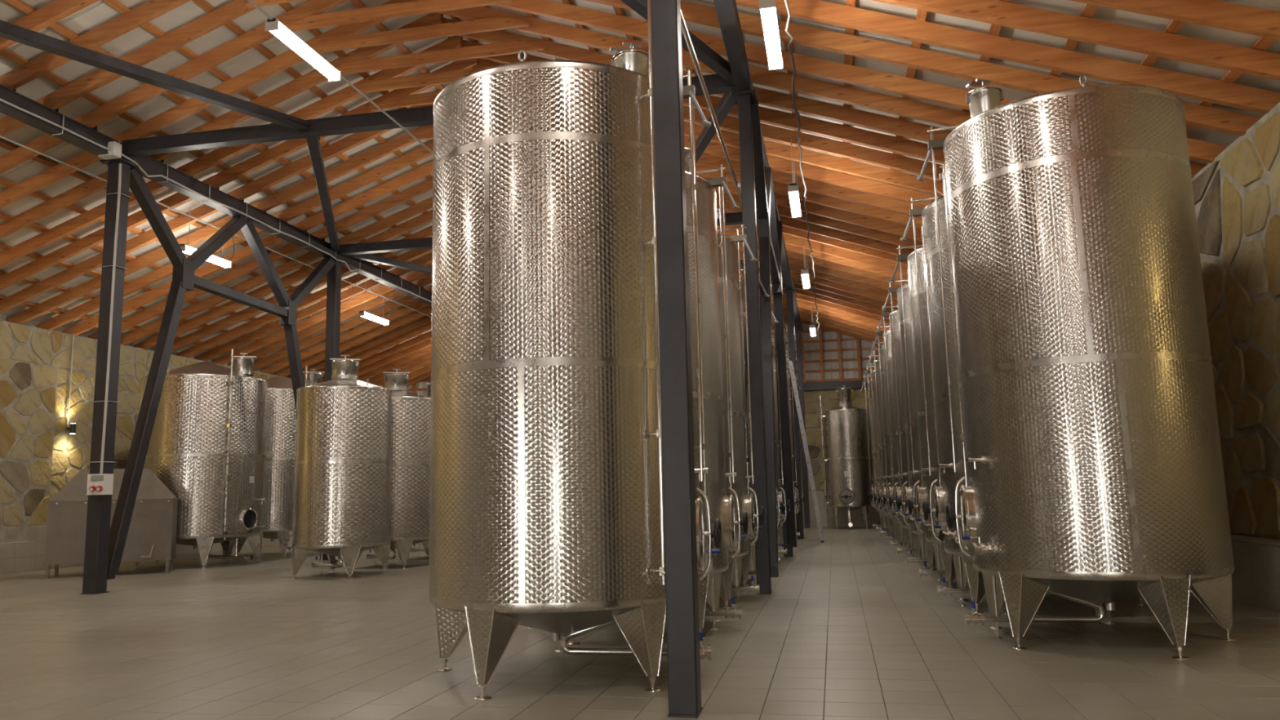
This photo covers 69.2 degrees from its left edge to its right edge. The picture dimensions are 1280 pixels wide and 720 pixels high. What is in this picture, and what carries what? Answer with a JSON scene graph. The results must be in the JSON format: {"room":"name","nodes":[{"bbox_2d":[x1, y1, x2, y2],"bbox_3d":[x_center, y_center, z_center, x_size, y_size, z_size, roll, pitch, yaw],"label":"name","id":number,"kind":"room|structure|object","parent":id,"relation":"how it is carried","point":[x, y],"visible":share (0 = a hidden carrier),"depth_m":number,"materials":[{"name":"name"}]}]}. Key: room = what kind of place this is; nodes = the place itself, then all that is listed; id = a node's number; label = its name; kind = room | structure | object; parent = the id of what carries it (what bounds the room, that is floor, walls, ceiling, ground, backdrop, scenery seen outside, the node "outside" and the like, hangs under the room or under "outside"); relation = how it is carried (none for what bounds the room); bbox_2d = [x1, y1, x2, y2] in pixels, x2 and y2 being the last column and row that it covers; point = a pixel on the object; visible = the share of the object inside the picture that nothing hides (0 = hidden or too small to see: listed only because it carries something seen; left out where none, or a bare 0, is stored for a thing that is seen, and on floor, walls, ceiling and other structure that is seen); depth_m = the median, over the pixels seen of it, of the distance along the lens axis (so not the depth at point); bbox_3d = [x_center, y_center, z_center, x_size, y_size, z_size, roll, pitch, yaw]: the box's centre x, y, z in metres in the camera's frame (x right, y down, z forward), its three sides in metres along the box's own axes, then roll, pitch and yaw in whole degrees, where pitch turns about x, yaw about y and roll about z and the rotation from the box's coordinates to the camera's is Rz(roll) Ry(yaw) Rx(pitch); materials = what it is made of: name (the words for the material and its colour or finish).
{"room":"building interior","nodes":[
{"label":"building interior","id":0,"kind":"room"},
{"bbox_2d":[0,314,291,542],"bbox_3d":[-12.689,0.933,13.408,0.546,4.900,38.100,-3,-8,11],"label":"wall","id":1,"kind":"structure","parent":0,"point":[38,456],"depth_m":18.01,"materials":[{"name":"stone"}]},
{"bbox_2d":[66,333,74,426],"bbox_3d":[-11.445,0.400,18.648,0.025,1.871,0.046,7,-11,-44],"label":"wire","id":2,"kind":"object","parent":1,"relation":"attached to","point":[73,334],"visible":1,"depth_m":18.63,"materials":[{"name":"grey"}]},
{"bbox_2d":[66,423,75,434],"bbox_3d":[-11.342,1.371,18.499,0.179,0.208,0.100,-3,-8,11],"label":"wall sconce","id":3,"kind":"object","parent":1,"relation":"attached to","point":[73,426],"visible":1,"depth_m":18.46,"materials":[{"name":"paint"}]},
{"bbox_2d":[0,525,292,573],"bbox_3d":[-12.358,2.942,13.064,0.330,0.811,38.100,-3,-8,11],"label":"baseboard","id":4,"kind":"structure","parent":1,"relation":"attached to","point":[28,555],"depth_m":17.35,"materials":[{"name":"concrete"}]},
{"bbox_2d":[0,0,1279,387],"bbox_3d":[-3.216,-3.471,12.229,20.000,3.879,38.496,-3,-8,11],"label":"ceiling","id":5,"kind":"structure","parent":0,"point":[872,78],"depth_m":13.35,"materials":[{"name":"brown wood"}]},
{"bbox_2d":[178,207,197,254],"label":"lamp","id":6,"kind":"object","parent":5,"relation":"hanging from","point":[187,249],"depth_m":15.79,"materials":[{"name":"grey plastic"}]},
{"bbox_2d":[0,84,431,306],"bbox_3d":[-7.726,-3.151,12.927,0.210,0.370,38.100,-3,-8,11],"label":"steel beam","id":7,"kind":"structure","parent":5,"relation":"attached to","point":[149,165],"depth_m":14.82,"materials":[{"name":"black metal"}]},
{"bbox_2d":[97,141,121,159],"bbox_3d":[-7.610,-2.995,13.278,0.306,0.204,0.150,-3,-8,11],"label":"junction box","id":8,"kind":"object","parent":7,"relation":"attached to","point":[115,152],"visible":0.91,"depth_m":13.22,"materials":[{"name":"white plastic"}]},
{"bbox_2d":[0,19,308,131],"bbox_3d":[-6.686,-3.554,10.352,0.200,0.130,6.520,-8,-10,38],"label":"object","id":9,"kind":"structure","parent":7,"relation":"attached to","point":[9,31],"depth_m":11.16,"materials":[{"name":"paint"}]},
{"bbox_2d":[0,98,431,302],"bbox_3d":[-6.340,-2.161,19.150,0.246,0.426,23.000,-3,-8,11],"label":"cable","id":10,"kind":"object","parent":7,"relation":"attached to","point":[62,127],"visible":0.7,"depth_m":15.00,"materials":[{"name":"grey metal"}]},
{"bbox_2d":[305,136,341,252],"bbox_3d":[-5.469,-2.760,16.153,0.200,0.130,6.520,1,-8,-15],"label":"diagonal brace","id":11,"kind":"object","parent":7,"relation":"attached to","point":[313,144],"visible":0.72,"depth_m":15.34,"materials":[{"name":"paint"}]},
{"bbox_2d":[343,253,431,274],"bbox_3d":[-4.247,-1.961,21.983,0.200,0.130,6.503,-8,-10,38],"label":"diagonal brace","id":12,"kind":"object","parent":7,"relation":"attached to","point":[367,257],"visible":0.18,"depth_m":20.41,"materials":[{"name":"paint"}]},
{"bbox_2d":[121,74,736,156],"bbox_3d":[-3.134,-3.307,12.656,8.915,0.190,0.170,-3,-8,11],"label":"tie beam","id":13,"kind":"structure","parent":7,"relation":"attached to","point":[715,83],"depth_m":12.94,"materials":[{"name":"metal"}]},
{"bbox_2d":[337,210,757,255],"bbox_3d":[-1.913,-2.510,18.476,8.915,0.190,0.170,-3,-8,11],"label":"tie beam","id":14,"kind":"structure","parent":7,"relation":"attached to","point":[735,218],"depth_m":19.03,"materials":[{"name":"metal"}]},
{"bbox_2d":[0,135,431,325],"bbox_3d":[-7.691,-2.198,16.037,0.140,0.811,31.400,-3,-8,11],"label":"lamp","id":15,"kind":"object","parent":5,"relation":"hanging from","point":[365,314],"depth_m":18.79,"materials":[{"name":"grey plastic"}]},
{"bbox_2d":[360,311,388,324],"bbox_3d":[-6.372,-0.994,22.244,0.136,0.103,1.206,-3,-8,11],"label":"diffuser","id":16,"kind":"object","parent":15,"relation":"attached to","point":[365,314],"depth_m":22.18,"materials":[{"name":"white plastic"}]},
{"bbox_2d":[206,236,234,268],"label":"lamp","id":17,"kind":"object","parent":5,"relation":"hanging from","point":[213,259],"depth_m":16.65,"materials":[{"name":"grey plastic"}]},
{"bbox_2d":[182,245,231,267],"bbox_3d":[-7.622,-1.811,16.278,0.136,0.103,1.206,-3,-8,11],"label":"diffuser","id":18,"kind":"object","parent":17,"relation":"attached to","point":[188,250],"depth_m":16.45,"materials":[{"name":"white plastic"}]},
{"bbox_2d":[264,17,341,82],"bbox_3d":[-3.633,-3.360,10.067,0.140,0.158,1.250,-3,-8,11],"label":"lamp","id":19,"kind":"object","parent":5,"relation":"hanging from","point":[274,25],"visible":1,"depth_m":9.94,"materials":[{"name":"grey plastic"}]},
{"bbox_2d":[247,0,433,154],"bbox_3d":[-3.244,-3.154,11.936,0.028,0.044,37.800,-3,-8,11],"label":"wire","id":20,"kind":"object","parent":5,"relation":"hanging from","point":[253,3],"visible":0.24,"depth_m":11.47,"materials":[{"name":"grey metal"}]},
{"bbox_2d":[713,0,801,328],"bbox_3d":[1.186,-3.606,11.121,0.180,0.370,38.100,-3,-8,11],"label":"steel beam","id":21,"kind":"structure","parent":5,"relation":"attached to","point":[726,11],"depth_m":10.84,"materials":[{"name":"black metal"}]},
{"bbox_2d":[620,0,733,84],"bbox_3d":[-0.466,-3.867,9.122,0.200,0.130,6.186,-6,-10,33],"label":"diagonal brace","id":22,"kind":"object","parent":21,"relation":"attached to","point":[707,55],"visible":0.48,"depth_m":10.88,"materials":[{"name":"paint"}]},
{"bbox_2d":[689,92,734,164],"bbox_3d":[0.744,-3.077,14.893,0.200,0.130,6.242,0,-8,-10],"label":"diagonal brace","id":23,"kind":"object","parent":21,"relation":"attached to","point":[726,104],"visible":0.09,"depth_m":13.02,"materials":[{"name":"paint"}]},
{"bbox_2d":[737,258,784,284],"bbox_3d":[1.966,-2.279,20.723,0.200,0.130,6.223,-6,-10,32],"label":"diagonal brace","id":24,"kind":"object","parent":21,"relation":"attached to","point":[741,260],"visible":0.09,"depth_m":21.20,"materials":[{"name":"paint"}]},
{"bbox_2d":[759,0,782,71],"bbox_3d":[1.255,-3.456,8.929,0.140,0.852,1.356,-3,-8,11],"label":"lamp","id":25,"kind":"object","parent":5,"relation":"hanging from","point":[767,8],"visible":1,"depth_m":8.76,"materials":[{"name":"grey plastic"}]},
{"bbox_2d":[787,139,800,217],"bbox_3d":[2.333,-2.752,14.071,0.140,0.852,1.406,-3,-8,11],"label":"lamp","id":26,"kind":"object","parent":5,"relation":"hanging from","point":[793,190],"visible":1,"depth_m":13.78,"materials":[{"name":"grey plastic"}]},
{"bbox_2d":[788,191,800,217],"bbox_3d":[2.333,-2.390,13.982,0.136,0.103,1.286,-3,-8,11],"label":"diffuser","id":27,"kind":"object","parent":26,"relation":"attached to","point":[793,195],"depth_m":13.96,"materials":[{"name":"white plastic"}]},
{"bbox_2d":[783,0,819,335],"bbox_3d":[2.732,-2.346,15.449,0.192,0.382,22.464,-3,-8,11],"label":"cable","id":28,"kind":"object","parent":5,"relation":"hanging from","point":[785,1],"visible":0.99,"depth_m":11.63,"materials":[{"name":"grey plastic"}]},
{"bbox_2d":[800,235,809,288],"bbox_3d":[3.427,-2.037,19.290,0.140,0.852,1.476,-3,-8,11],"label":"lamp","id":29,"kind":"object","parent":5,"relation":"hanging from","point":[804,271],"visible":1,"depth_m":18.97,"materials":[{"name":"grey plastic"}]},
{"bbox_2d":[801,274,809,288],"bbox_3d":[3.428,-1.675,19.200,0.136,0.103,1.356,-3,-8,11],"label":"diffuser","id":30,"kind":"object","parent":29,"relation":"attached to","point":[805,277],"depth_m":19.19,"materials":[{"name":"white plastic"}]},
{"bbox_2d":[809,298,815,336],"bbox_3d":[4.749,-1.174,25.595,0.140,0.852,1.476,-3,-8,11],"label":"lamp","id":31,"kind":"object","parent":5,"relation":"hanging from","point":[812,326],"visible":1,"depth_m":25.25,"materials":[{"name":"grey plastic"}]},
{"bbox_2d":[809,328,815,336],"bbox_3d":[4.750,-0.812,25.506,0.136,0.103,1.356,-3,-8,11],"label":"diffuser","id":32,"kind":"object","parent":31,"relation":"attached to","point":[812,330],"depth_m":25.55,"materials":[{"name":"white plastic"}]},
{"bbox_2d":[0,526,1279,719],"bbox_3d":[-3.083,2.896,11.280,19.800,0.008,38.400,-3,-8,11],"label":"floor","id":33,"kind":"structure","parent":0,"point":[847,628],"depth_m":6.93,"materials":[{"name":"tile"}]},
{"bbox_2d":[80,157,138,594],"bbox_3d":[-7.522,0.153,13.102,0.350,6.130,0.350,-3,-8,11],"label":"steel post","id":34,"kind":"object","parent":33,"relation":"on","point":[99,506],"visible":0.96,"depth_m":13.03,"materials":[{"name":"black metal"}]},
{"bbox_2d":[85,473,113,494],"bbox_3d":[-7.397,1.695,12.636,0.335,0.280,0.204,-3,-8,11],"label":"box","id":35,"kind":"object","parent":34,"relation":"attached to","point":[102,483],"visible":1,"depth_m":12.58,"materials":[{"name":"white plastic"}]},
{"bbox_2d":[88,485,95,492],"bbox_3d":[-7.409,1.745,12.556,0.076,0.082,0.058,-3,-8,11],"label":"outlet","id":36,"kind":"object","parent":35,"relation":"attached to","point":[91,488],"depth_m":12.54,"materials":[{"name":"red plastic"}]},
{"bbox_2d":[95,485,102,491],"bbox_3d":[-7.306,1.740,12.535,0.076,0.082,0.058,-3,-8,11],"label":"outlet","id":37,"kind":"object","parent":35,"relation":"attached to","point":[98,488],"depth_m":12.52,"materials":[{"name":"red plastic"}]},
{"bbox_2d":[88,163,132,474],"bbox_3d":[-7.522,-0.605,13.173,0.279,4.451,0.293,-3,-8,11],"label":"conduit","id":38,"kind":"object","parent":34,"relation":"attached to","point":[118,193],"visible":0.96,"depth_m":13.03,"materials":[{"name":"grey"}]},
{"bbox_2d":[43,463,178,578],"bbox_3d":[-9.095,2.745,16.053,1.900,1.895,0.877,2,-9,-20],"label":"metal bin","id":39,"kind":"object","parent":33,"relation":"on","point":[152,531],"visible":0.71,"depth_m":15.85,"materials":[{"name":"metal"}]},
{"bbox_2d":[141,544,154,557],"bbox_3d":[-8.401,3.262,15.838,0.192,0.225,0.142,2,-9,-20],"label":"tap","id":40,"kind":"object","parent":39,"relation":"on","point":[147,550],"depth_m":15.89,"materials":[{"name":"silver metal"}]},
{"bbox_2d":[133,349,267,569],"bbox_3d":[-8.476,1.909,18.098,2.428,4.096,2.299,-3,-8,11],"label":"tank","id":41,"kind":"object","parent":33,"relation":"on","point":[206,446],"visible":0.89,"depth_m":17.23,"materials":[{"name":"silver metal"}]},
{"bbox_2d":[257,524,266,531],"bbox_3d":[-7.293,3.250,17.924,0.166,0.120,0.153,-3,-8,11],"label":"tap","id":42,"kind":"object","parent":41,"relation":"on","point":[260,528],"depth_m":17.88,"materials":[{"name":"silver metal"}]},
{"bbox_2d":[257,497,266,504],"bbox_3d":[-7.307,2.730,17.956,0.165,0.120,0.151,-3,-8,11],"label":"tap","id":43,"kind":"object","parent":41,"relation":"on","point":[260,501],"depth_m":17.91,"materials":[{"name":"silver metal"}]},
{"bbox_2d":[222,365,324,559],"bbox_3d":[-7.960,2.246,20.562,2.428,4.096,2.299,-3,-8,11],"label":"tank","id":44,"kind":"object","parent":33,"relation":"on","point":[281,422],"visible":0.35,"depth_m":19.56,"materials":[{"name":"silver metal"}]},
{"bbox_2d":[320,257,346,559],"bbox_3d":[-6.302,0.950,18.922,0.350,6.130,0.350,-3,-8,11],"label":"steel post","id":45,"kind":"object","parent":33,"relation":"on","point":[331,350],"visible":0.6,"depth_m":19.10,"materials":[{"name":"black metal"}]},
{"bbox_2d":[106,168,335,579],"bbox_3d":[-6.911,0.453,16.044,0.190,5.994,5.795,-3,-8,11],"label":"brace","id":46,"kind":"object","parent":45,"relation":"attached to","point":[184,278],"visible":0.8,"depth_m":14.49,"materials":[{"name":"paint"}]},
{"bbox_2d":[288,355,391,578],"bbox_3d":[-4.869,1.671,14.956,1.672,3.526,1.478,-3,-8,11],"label":"tank","id":47,"kind":"object","parent":33,"relation":"on","point":[341,507],"visible":1,"depth_m":14.35,"materials":[{"name":"silver metal"}]},
{"bbox_2d":[354,368,431,568],"bbox_3d":[-4.497,1.914,16.732,1.672,3.526,1.478,-3,-8,11],"label":"tank","id":48,"kind":"object","parent":33,"relation":"on","point":[410,473],"visible":0.45,"depth_m":16.14,"materials":[{"name":"silver metal"}]},
{"bbox_2d":[410,382,431,557],"bbox_3d":[-4.125,2.158,18.507,1.672,3.526,1.478,-3,-8,11],"label":"tank","id":49,"kind":"object","parent":33,"relation":"on","point":[428,387],"visible":0.1,"depth_m":18.63,"materials":[{"name":"silver metal"}]},
{"bbox_2d":[428,0,721,700],"bbox_3d":[-0.457,-0.130,6.639,2.084,4.565,1.836,-3,-8,11],"label":"tank","id":50,"kind":"object","parent":33,"relation":"on","point":[546,504],"visible":0.8,"depth_m":5.84,"materials":[{"name":"silver metal"}]},
{"bbox_2d":[694,467,707,480],"bbox_3d":[0.417,0.824,6.717,0.145,0.097,0.056,0,-8,-11],"label":"tap","id":51,"kind":"object","parent":50,"relation":"on","point":[696,470],"depth_m":6.71,"materials":[{"name":"silver metal"}]},
{"bbox_2d":[528,106,748,644],"bbox_3d":[-0.050,0.136,8.579,2.084,4.565,1.836,-3,-8,11],"label":"tank","id":52,"kind":"object","parent":33,"relation":"on","point":[722,506],"visible":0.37,"depth_m":8.13,"materials":[{"name":"silver metal"}]},
{"bbox_2d":[725,471,736,481],"bbox_3d":[0.824,1.090,8.657,0.145,0.097,0.056,0,-8,-11],"label":"tap","id":53,"kind":"object","parent":52,"relation":"on","point":[729,474],"depth_m":8.65,"materials":[{"name":"silver metal"}]},
{"bbox_2d":[650,0,702,718],"bbox_3d":[0.182,-1.091,5.534,0.300,6.130,0.300,-3,-8,11],"label":"steel post","id":54,"kind":"object","parent":33,"relation":"on","point":[684,683],"visible":1,"depth_m":5.30,"materials":[{"name":"black metal"}]},
{"bbox_2d":[680,10,796,359],"bbox_3d":[2.374,-1.499,17.026,0.087,0.383,25.001,-3,-8,11],"label":"pipe","id":55,"kind":"object","parent":54,"relation":"attached to","point":[683,26],"visible":0.63,"depth_m":8.97,"materials":[{"name":"silver metal"}]},
{"bbox_2d":[716,186,764,608],"bbox_3d":[0.356,0.401,10.519,2.084,4.565,1.836,-3,-8,11],"label":"tank","id":56,"kind":"object","parent":33,"relation":"on","point":[731,578],"visible":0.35,"depth_m":10.08,"materials":[{"name":"silver metal"}]},
{"bbox_2d":[746,475,754,483],"bbox_3d":[1.231,1.356,10.597,0.145,0.097,0.056,0,-8,-11],"label":"tap","id":57,"kind":"object","parent":56,"relation":"on","point":[748,477],"depth_m":10.59,"materials":[{"name":"silver metal"}]},
{"bbox_2d":[731,89,771,594],"bbox_3d":[1.386,-0.305,11.276,0.300,6.130,0.300,-3,-8,11],"label":"steel post","id":58,"kind":"object","parent":33,"relation":"on","point":[744,99],"visible":0.96,"depth_m":11.20,"materials":[{"name":"black metal"}]},
{"bbox_2d":[737,229,769,586],"bbox_3d":[0.763,0.667,12.459,2.084,4.565,1.836,-3,-8,11],"label":"tank","id":59,"kind":"object","parent":33,"relation":"on","point":[748,566],"visible":0.07,"depth_m":11.91,"materials":[{"name":"silver metal"}]},
{"bbox_2d":[755,297,783,567],"bbox_3d":[1.170,0.932,14.399,2.084,4.565,1.836,-3,-8,11],"label":"tank","id":60,"kind":"object","parent":33,"relation":"on","point":[779,507],"visible":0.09,"depth_m":14.00,"materials":[{"name":"silver metal"}]},
{"bbox_2d":[771,320,790,554],"bbox_3d":[1.577,1.198,16.340,2.084,4.565,1.836,-3,-8,11],"label":"tank","id":61,"kind":"object","parent":33,"relation":"on","point":[781,495],"visible":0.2,"depth_m":15.97,"materials":[{"name":"silver metal"}]},
{"bbox_2d":[773,225,793,556],"bbox_3d":[2.598,0.486,17.058,0.300,6.130,0.300,-3,-8,11],"label":"steel post","id":62,"kind":"object","parent":33,"relation":"on","point":[789,550],"visible":0.3,"depth_m":16.76,"materials":[{"name":"black metal"}]},
{"bbox_2d":[751,100,796,577],"bbox_3d":[2.081,-0.004,14.201,0.157,5.983,5.774,-3,-8,11],"label":"steel post","id":63,"kind":"object","parent":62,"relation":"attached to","point":[769,231],"visible":0.91,"depth_m":12.64,"materials":[{"name":"metal"}]},
{"bbox_2d":[772,337,795,550],"bbox_3d":[1.984,1.464,18.280,2.084,4.565,1.836,-3,-8,11],"label":"tank","id":64,"kind":"object","parent":33,"relation":"on","point":[779,531],"visible":0.02,"depth_m":17.85,"materials":[{"name":"silver metal"}]},
{"bbox_2d":[772,341,798,546],"bbox_3d":[2.390,1.729,20.220,2.084,4.565,1.836,-3,-8,11],"label":"tank","id":65,"kind":"object","parent":33,"relation":"on","point":[787,358],"visible":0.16,"depth_m":19.94,"materials":[{"name":"silver metal"}]},
{"bbox_2d":[782,288,804,538],"bbox_3d":[3.821,1.285,22.888,0.300,6.130,0.300,-3,-8,11],"label":"steel post","id":66,"kind":"object","parent":33,"relation":"on","point":[790,319],"visible":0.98,"depth_m":22.79,"materials":[{"name":"black metal"}]},
{"bbox_2d":[786,364,801,536],"bbox_3d":[2.797,1.995,22.160,2.084,4.565,1.836,-3,-8,11],"label":"tank","id":67,"kind":"object","parent":33,"relation":"on","point":[795,482],"visible":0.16,"depth_m":21.81,"materials":[{"name":"silver metal"}]},
{"bbox_2d":[786,367,804,515],"bbox_3d":[3.204,2.261,24.100,2.084,4.565,1.836,-3,-8,11],"label":"tank","id":68,"kind":"object","parent":33,"relation":"on","point":[799,388],"visible":0.08,"depth_m":23.71,"materials":[{"name":"silver metal"}]},
{"bbox_2d":[794,328,810,528],"bbox_3d":[5.031,2.075,28.660,0.300,6.130,0.300,-3,-8,11],"label":"steel post","id":69,"kind":"object","parent":33,"relation":"on","point":[798,337],"visible":0.84,"depth_m":28.62,"materials":[{"name":"black metal"}]},
{"bbox_2d":[788,360,824,542],"bbox_3d":[3.760,2.059,20.954,0.926,4.057,0.390,2,-9,-22],"label":"ladder","id":70,"kind":"object","parent":33,"relation":"on","point":[792,372],"visible":0.95,"depth_m":20.76,"materials":[{"name":"metal"}]},
{"bbox_2d":[819,385,871,529],"bbox_3d":[6.132,2.839,27.367,1.339,4.206,1.306,2,-9,-20],"label":"tank","id":71,"kind":"object","parent":33,"relation":"on","point":[849,483],"visible":0.99,"depth_m":26.89,"materials":[{"name":"silver metal"}]},
{"bbox_2d":[860,374,885,530],"bbox_3d":[7.213,2.332,25.537,2.084,4.649,1.836,-3,-8,11],"label":"tank","id":72,"kind":"object","parent":33,"relation":"on","point":[882,523],"visible":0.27,"depth_m":25.53,"materials":[{"name":"silver metal"}]},
{"bbox_2d":[862,357,890,535],"bbox_3d":[6.794,2.058,23.539,2.084,4.649,1.836,-3,-8,11],"label":"tank","id":73,"kind":"object","parent":33,"relation":"on","point":[886,527],"visible":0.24,"depth_m":23.48,"materials":[{"name":"silver metal"}]},
{"bbox_2d":[864,341,896,540],"bbox_3d":[6.375,1.785,21.541,2.084,4.649,1.836,-3,-8,11],"label":"tank","id":74,"kind":"object","parent":33,"relation":"on","point":[891,531],"visible":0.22,"depth_m":21.47,"materials":[{"name":"silver metal"}]},
{"bbox_2d":[867,327,902,546],"bbox_3d":[5.956,1.511,19.542,2.084,4.649,1.836,-3,-8,11],"label":"tank","id":75,"kind":"object","parent":33,"relation":"on","point":[898,536],"visible":0.21,"depth_m":19.47,"materials":[{"name":"silver metal"}]},
{"bbox_2d":[871,309,911,552],"bbox_3d":[5.537,1.238,17.544,2.084,4.649,1.836,-3,-8,11],"label":"tank","id":76,"kind":"object","parent":33,"relation":"on","point":[904,534],"visible":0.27,"depth_m":17.47,"materials":[{"name":"silver metal"}]},
{"bbox_2d":[875,283,921,558],"bbox_3d":[5.118,0.964,15.546,2.084,4.649,1.836,-3,-8,11],"label":"tank","id":77,"kind":"object","parent":33,"relation":"on","point":[913,538],"visible":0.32,"depth_m":15.46,"materials":[{"name":"silver metal"}]},
{"bbox_2d":[897,472,906,478],"bbox_3d":[4.287,1.893,15.201,0.145,0.100,0.056,0,-8,-11],"label":"tap","id":78,"kind":"object","parent":77,"relation":"on","point":[904,473],"depth_m":15.19,"materials":[{"name":"silver metal"}]},
{"bbox_2d":[881,279,936,570],"bbox_3d":[4.699,0.690,13.547,2.084,4.649,1.836,-3,-8,11],"label":"tank","id":79,"kind":"object","parent":33,"relation":"on","point":[926,548],"visible":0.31,"depth_m":13.46,"materials":[{"name":"silver metal"}]},
{"bbox_2d":[906,470,916,477],"bbox_3d":[3.868,1.620,13.202,0.145,0.100,0.056,0,-8,-11],"label":"tap","id":80,"kind":"object","parent":79,"relation":"on","point":[915,471],"depth_m":13.19,"materials":[{"name":"silver metal"}]},
{"bbox_2d":[889,220,955,588],"bbox_3d":[4.280,0.417,11.549,2.084,4.649,1.836,-3,-8,11],"label":"tank","id":81,"kind":"object","parent":33,"relation":"on","point":[944,560],"visible":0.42,"depth_m":11.43,"materials":[{"name":"silver metal"}]},
{"bbox_2d":[919,466,931,475],"bbox_3d":[3.449,1.346,11.204,0.145,0.100,0.056,0,-8,-11],"label":"tap","id":82,"kind":"object","parent":81,"relation":"on","point":[921,469],"depth_m":11.20,"materials":[{"name":"silver metal"}]},
{"bbox_2d":[900,164,1147,616],"bbox_3d":[3.861,0.143,9.551,2.084,4.649,1.836,-3,-8,11],"label":"tank","id":83,"kind":"object","parent":33,"relation":"on","point":[966,575],"visible":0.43,"depth_m":9.41,"materials":[{"name":"silver metal"}]},
{"bbox_2d":[937,462,952,473],"bbox_3d":[3.030,1.073,9.206,0.145,0.100,0.056,0,-8,-11],"label":"tap","id":84,"kind":"object","parent":83,"relation":"on","point":[949,465],"depth_m":9.20,"materials":[{"name":"silver metal"}]},
{"bbox_2d":[915,75,1236,660],"bbox_3d":[3.443,-0.130,7.552,2.084,4.649,1.836,-3,-8,11],"label":"tank","id":85,"kind":"object","parent":33,"relation":"on","point":[1094,476],"visible":1,"depth_m":6.80,"materials":[{"name":"silver metal"}]},
{"bbox_2d":[965,456,985,469],"bbox_3d":[2.611,0.799,7.207,0.145,0.100,0.056,0,-8,-11],"label":"tap","id":86,"kind":"object","parent":85,"relation":"on","point":[981,460],"depth_m":7.20,"materials":[{"name":"silver metal"}]},
{"bbox_2d":[797,387,874,491],"bbox_3d":[0.747,3.247,30.087,19.200,4.400,0.462,-3,-8,11],"label":"wall","id":87,"kind":"structure","parent":0,"point":[829,397],"depth_m":29.00,"materials":[{"name":"stone"}]},
{"bbox_2d":[407,315,882,396],"bbox_3d":[0.628,-0.854,30.535,19.200,4.048,0.170,-3,-8,11],"label":"lattice","id":88,"kind":"object","parent":87,"relation":"attached to","point":[828,356],"depth_m":29.34,"materials":[{"name":"brown"}]},
{"bbox_2d":[796,380,867,391],"bbox_3d":[0.652,1.078,30.168,19.200,0.240,0.200,-3,-8,11],"label":"lintel","id":89,"kind":"object","parent":87,"relation":"attached to","point":[853,384],"depth_m":28.98,"materials":[{"name":"black metal"}]},
{"bbox_2d":[795,491,880,527],"bbox_3d":[0.728,4.849,29.590,19.200,1.090,0.209,-3,-8,11],"label":"baseboard","id":90,"kind":"structure","parent":87,"relation":"attached to","point":[828,518],"depth_m":28.41,"materials":[{"name":"concrete"}]},
{"bbox_2d":[1191,102,1279,539],"bbox_3d":[6.456,-0.045,9.528,0.537,4.900,38.100,-3,-8,11],"label":"wall","id":91,"kind":"structure","parent":0,"point":[1237,195],"depth_m":9.46,"materials":[{"name":"stone"}]},
{"bbox_2d":[1231,533,1279,612],"bbox_3d":[6.126,2.098,9.304,0.312,0.610,38.100,-3,-8,11],"label":"baseboard","id":92,"kind":"structure","parent":91,"relation":"attached to","point":[1255,576],"depth_m":8.85,"materials":[{"name":"tile"}]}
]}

